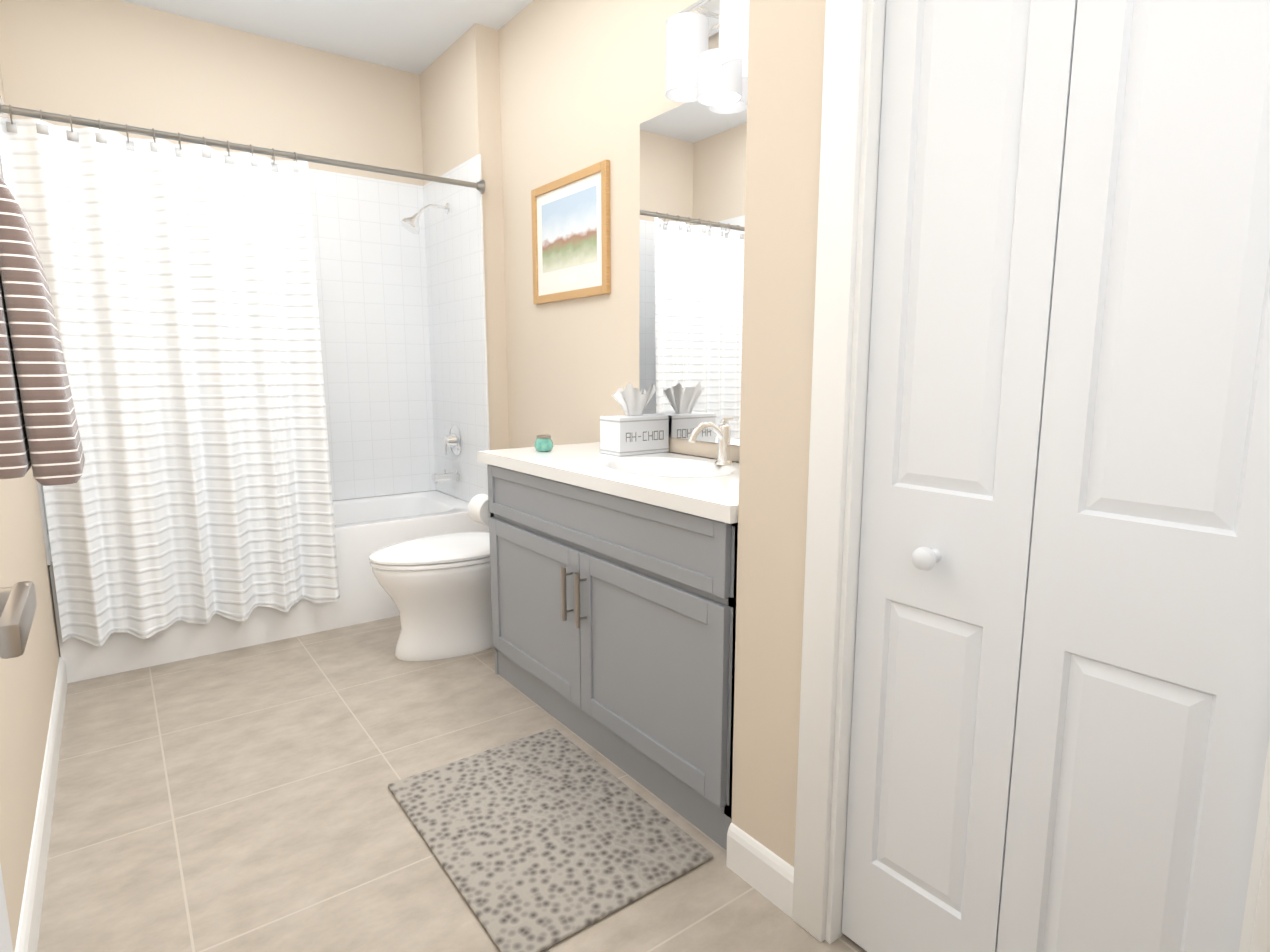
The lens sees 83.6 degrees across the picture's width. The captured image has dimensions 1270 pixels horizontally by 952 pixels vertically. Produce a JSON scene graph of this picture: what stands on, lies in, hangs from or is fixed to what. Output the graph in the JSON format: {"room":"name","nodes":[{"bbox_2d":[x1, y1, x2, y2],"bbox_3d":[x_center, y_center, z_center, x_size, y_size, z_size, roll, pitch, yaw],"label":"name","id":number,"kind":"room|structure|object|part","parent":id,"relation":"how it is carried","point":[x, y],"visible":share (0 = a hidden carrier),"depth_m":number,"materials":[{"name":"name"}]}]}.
{"room":"bathroom","nodes":[
{"label":"bathroom","id":0,"kind":"room"},
{"bbox_2d":[0,65,59,951],"bbox_3d":[-1.423,-0.421,1.388,0.120,2.800,4.440,-6,11,-36],"label":"wall","id":1,"kind":"structure","parent":0,"point":[27,681],"depth_m":1.79,"materials":[{"name":"beige paint"}]},
{"bbox_2d":[0,581,36,951],"bbox_3d":[-0.358,0.122,0.285,0.137,2.030,0.810,-6,11,-36],"label":"bathroom door","id":2,"kind":"structure","parent":1,"relation":"in","point":[18,603],"depth_m":0.55,"materials":[{"name":"white paint"}]},
{"bbox_3d":[-0.533,0.114,0.522,0.137,0.066,0.148,-6,11,-36],"label":"door handle","id":3,"kind":"part","parent":2,"relation":"part of","materials":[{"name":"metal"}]},
{"bbox_2d":[15,657,67,951],"bbox_3d":[-1.149,0.947,1.333,0.014,0.110,3.460,-6,11,-36],"label":"baseboard","id":4,"kind":"structure","parent":1,"relation":"attached to","point":[32,902],"depth_m":1.73,"materials":[{"name":"white wood"}]},
{"bbox_2d":[0,178,84,485],"bbox_3d":[-1.178,-0.262,1.331,0.179,0.562,0.660,-6,11,-36],"label":"towel","id":5,"kind":"object","parent":1,"relation":"attached to","point":[39,432],"visible":1,"depth_m":1.32,"materials":[{"name":"brown fabric"}]},
{"bbox_2d":[0,104,485,646],"bbox_3d":[-1.427,-0.388,3.014,1.780,1.934,0.141,-6,11,-36],"label":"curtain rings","id":6,"kind":"object","parent":1,"relation":"attached to","point":[180,278],"visible":0.92,"depth_m":2.77,"materials":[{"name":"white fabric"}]},
{"bbox_2d":[0,115,339,646],"bbox_3d":[-1.736,-0.325,2.786,0.975,1.877,0.130,-6,11,-36],"label":"shower curtain","id":7,"kind":"object","parent":6,"relation":"hanging from","point":[181,279],"depth_m":2.77,"materials":[{"name":"fabric"}]},
{"bbox_2d":[0,0,433,500],"bbox_3d":[-1.895,-0.769,3.699,1.900,2.800,0.120,-6,11,-36],"label":"wall","id":8,"kind":"structure","parent":0,"point":[121,62],"depth_m":3.36,"materials":[{"name":"beige paint"}]},
{"bbox_2d":[0,96,489,564],"bbox_3d":[-1.682,-0.653,3.323,1.780,1.737,0.760,-6,11,-36],"label":"tiled wall","id":9,"kind":"structure","parent":8,"relation":"attached to","point":[402,315],"depth_m":3.91,"materials":[{"name":"white tile"}]},
{"bbox_2d":[401,203,449,233],"bbox_3d":[-1.093,-1.344,3.697,0.252,0.177,0.104,-6,11,-36],"label":"shower head","id":10,"kind":"object","parent":9,"relation":"attached to","point":[410,224],"visible":1,"depth_m":3.66},
{"bbox_2d":[432,425,461,483],"bbox_3d":[-1.050,-0.120,3.914,0.143,0.317,0.170,-6,11,-36],"label":"tub faucet","id":11,"kind":"object","parent":9,"relation":"attached to","point":[453,439],"visible":1,"depth_m":3.91,"materials":[{"name":"silver metal"}]},
{"bbox_2d":[120,0,532,74],"bbox_3d":[-0.611,-1.920,1.770,2.140,0.050,4.440,-6,11,-36],"label":"ceiling","id":12,"kind":"structure","parent":0,"point":[419,37],"depth_m":3.32,"materials":[{"name":"white paint"}]},
{"bbox_2d":[37,616,866,951],"bbox_3d":[-0.611,0.899,2.194,2.140,0.050,4.440,-6,11,-36],"label":"floor","id":13,"kind":"structure","parent":0,"point":[239,800],"depth_m":1.91,"materials":[{"name":"tile"}]},
{"bbox_2d":[49,490,488,682],"bbox_3d":[-1.687,0.440,3.494,1.774,0.470,0.737,-6,11,-36],"label":"bathtub","id":14,"kind":"object","parent":13,"relation":"on","point":[365,528],"visible":0.33,"depth_m":3.27,"materials":[{"name":"white ceramic"}]},
{"bbox_2d":[369,532,492,660],"bbox_3d":[-0.709,0.357,3.108,0.871,0.750,0.470,-6,11,-36],"label":"toilet","id":15,"kind":"object","parent":13,"relation":"on","point":[437,588],"visible":0.56,"depth_m":2.92,"materials":[{"name":"white ceramic"}]},
{"bbox_2d":[388,728,712,951],"bbox_3d":[-0.259,0.911,1.893,0.550,0.012,0.780,-6,11,-36],"label":"rug","id":16,"kind":"object","parent":13,"relation":"on","point":[542,840],"visible":0.98,"depth_m":1.80,"materials":[{"name":"beige fabric"}]},
{"bbox_2d":[468,417,738,850],"bbox_3d":[-0.014,0.318,2.404,0.590,1.036,1.497,-6,11,-36],"label":"bathroom vanity","id":17,"kind":"object","parent":13,"relation":"on","point":[613,587],"visible":0.69,"depth_m":2.04,"materials":[{"name":"grey wood"}]},
{"bbox_2d":[535,435,552,451],"bbox_3d":[-0.341,-0.123,2.658,0.070,0.061,0.070,-6,11,-36],"label":"jar","id":18,"kind":"object","parent":17,"relation":"on","point":[543,443],"visible":1,"depth_m":2.63,"materials":[{"name":"teal glass"}]},
{"bbox_2d":[599,383,668,455],"bbox_3d":[-0.001,-0.213,2.599,0.225,0.255,0.127,-6,11,-36],"label":"tissue box","id":19,"kind":"object","parent":17,"relation":"on","point":[634,430],"visible":0.98,"depth_m":2.56,"materials":[{"name":"white paint"}]},
{"bbox_2d":[688,417,738,465],"bbox_3d":[0.253,-0.109,2.273,0.210,0.152,0.060,-6,11,-36],"label":"faucet","id":20,"kind":"object","parent":17,"relation":"on","point":[723,432],"depth_m":2.28,"materials":[{"name":"silver metal"}]},
{"bbox_2d":[419,23,508,501],"bbox_3d":[-0.924,-0.796,3.881,0.120,2.800,0.740,-6,11,-36],"label":"wall","id":21,"kind":"structure","parent":0,"point":[459,77],"depth_m":3.56,"materials":[{"name":"beige paint"}]},
{"bbox_2d":[498,0,739,461],"bbox_3d":[0.201,-0.600,2.576,0.120,2.800,4.440,-6,11,-36],"label":"wall","id":22,"kind":"structure","parent":0,"point":[582,84],"depth_m":3.01,"materials":[{"name":"beige paint"}]},
{"bbox_2d":[531,159,610,304],"bbox_3d":[-0.287,-1.022,3.059,0.022,0.510,0.610,-6,11,-36],"label":"picture","id":23,"kind":"object","parent":22,"relation":"attached to","point":[571,235],"visible":0.98,"depth_m":3.02,"materials":[{"name":"brown wood"}]},
{"bbox_2d":[639,77,747,445],"bbox_3d":[0.314,-0.670,2.304,0.006,1.140,0.990,-6,11,-36],"label":"mirror","id":24,"kind":"object","parent":22,"relation":"attached to","point":[692,185],"visible":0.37,"depth_m":2.45,"materials":[{"name":"clear glass"}]},
{"bbox_2d":[665,0,749,106],"bbox_3d":[0.242,-1.317,2.153,0.186,0.365,0.450,-6,11,-36],"label":"sconce","id":25,"kind":"object","parent":22,"relation":"attached to","point":[697,70],"visible":0.92,"depth_m":2.17,"materials":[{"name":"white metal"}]},
{"bbox_2d":[731,0,825,866],"bbox_3d":[0.817,-0.392,1.196,0.550,2.800,1.223,-6,11,-36],"label":"wall","id":26,"kind":"structure","parent":0,"point":[785,79],"depth_m":1.48,"materials":[{"name":"beige paint"}]},
{"bbox_2d":[792,0,1269,951],"bbox_3d":[0.631,-0.032,1.106,0.118,2.115,0.815,-6,11,-36],"label":"trim","id":27,"kind":"structure","parent":26,"relation":"attached to","point":[854,40],"depth_m":1.34,"materials":[{"name":"white wood"}]},
{"bbox_2d":[841,0,1269,951],"bbox_3d":[0.616,0.012,1.100,0.082,2.005,0.626,-6,11,-36],"label":"closet door","id":28,"kind":"structure","parent":26,"relation":"in","point":[1061,716],"depth_m":1.07,"materials":[{"name":"white paint"}]}
]}

